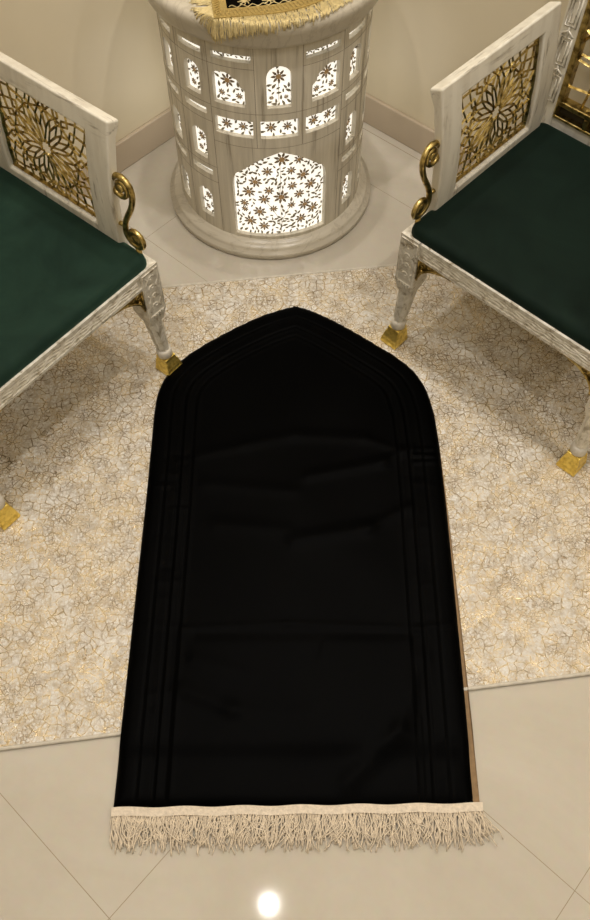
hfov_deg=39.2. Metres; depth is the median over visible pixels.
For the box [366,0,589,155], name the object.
wall
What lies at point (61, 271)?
seat cushion
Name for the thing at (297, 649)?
mat
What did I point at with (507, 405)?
area rug
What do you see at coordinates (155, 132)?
baseboard
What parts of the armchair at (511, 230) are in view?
leg, arm frame, seat rail, post, rail, gold frame, leg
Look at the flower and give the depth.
1.69 m
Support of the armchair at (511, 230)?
on the floor
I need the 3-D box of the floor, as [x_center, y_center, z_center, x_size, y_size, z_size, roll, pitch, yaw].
[0.104,1.543,1.062,4.792,0.100,4.768,38,66,20]
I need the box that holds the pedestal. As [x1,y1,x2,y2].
[147,0,377,259]
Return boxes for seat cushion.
[0,167,146,387]
[411,123,589,350]
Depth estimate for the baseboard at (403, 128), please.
2.44 m
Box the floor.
[0,121,589,919]
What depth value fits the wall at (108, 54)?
2.11 m
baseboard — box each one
[55,107,174,199]
[364,93,478,174]
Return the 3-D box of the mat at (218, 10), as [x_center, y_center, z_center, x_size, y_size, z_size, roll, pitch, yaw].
[-0.022,-1.075,1.804,0.438,0.052,0.484,-7,60,-4]
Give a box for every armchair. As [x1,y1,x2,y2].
[0,52,181,530]
[380,0,589,476]
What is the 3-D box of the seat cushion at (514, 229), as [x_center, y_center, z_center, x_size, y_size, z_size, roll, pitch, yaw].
[0.609,-0.483,1.774,0.550,0.048,0.488,39,67,21]
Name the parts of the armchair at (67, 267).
arm frame, seat rail, leg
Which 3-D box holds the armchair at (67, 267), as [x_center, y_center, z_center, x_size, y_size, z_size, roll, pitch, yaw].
[-0.682,-0.457,1.581,0.584,1.044,0.613,35,65,19]
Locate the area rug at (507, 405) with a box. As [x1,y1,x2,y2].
[0,264,589,750]
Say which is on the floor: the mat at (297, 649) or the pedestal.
the pedestal
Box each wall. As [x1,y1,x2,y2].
[0,0,169,183]
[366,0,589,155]
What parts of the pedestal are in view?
panel, panel, window panel, panel, window panel, window panel, window panel, window panel, window panel, panel, window panel, window panel, window panel, window panel, window panel, window panel, window panel, window panel, panel, window panel, panel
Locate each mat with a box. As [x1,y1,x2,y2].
[109,306,502,855]
[189,0,352,43]

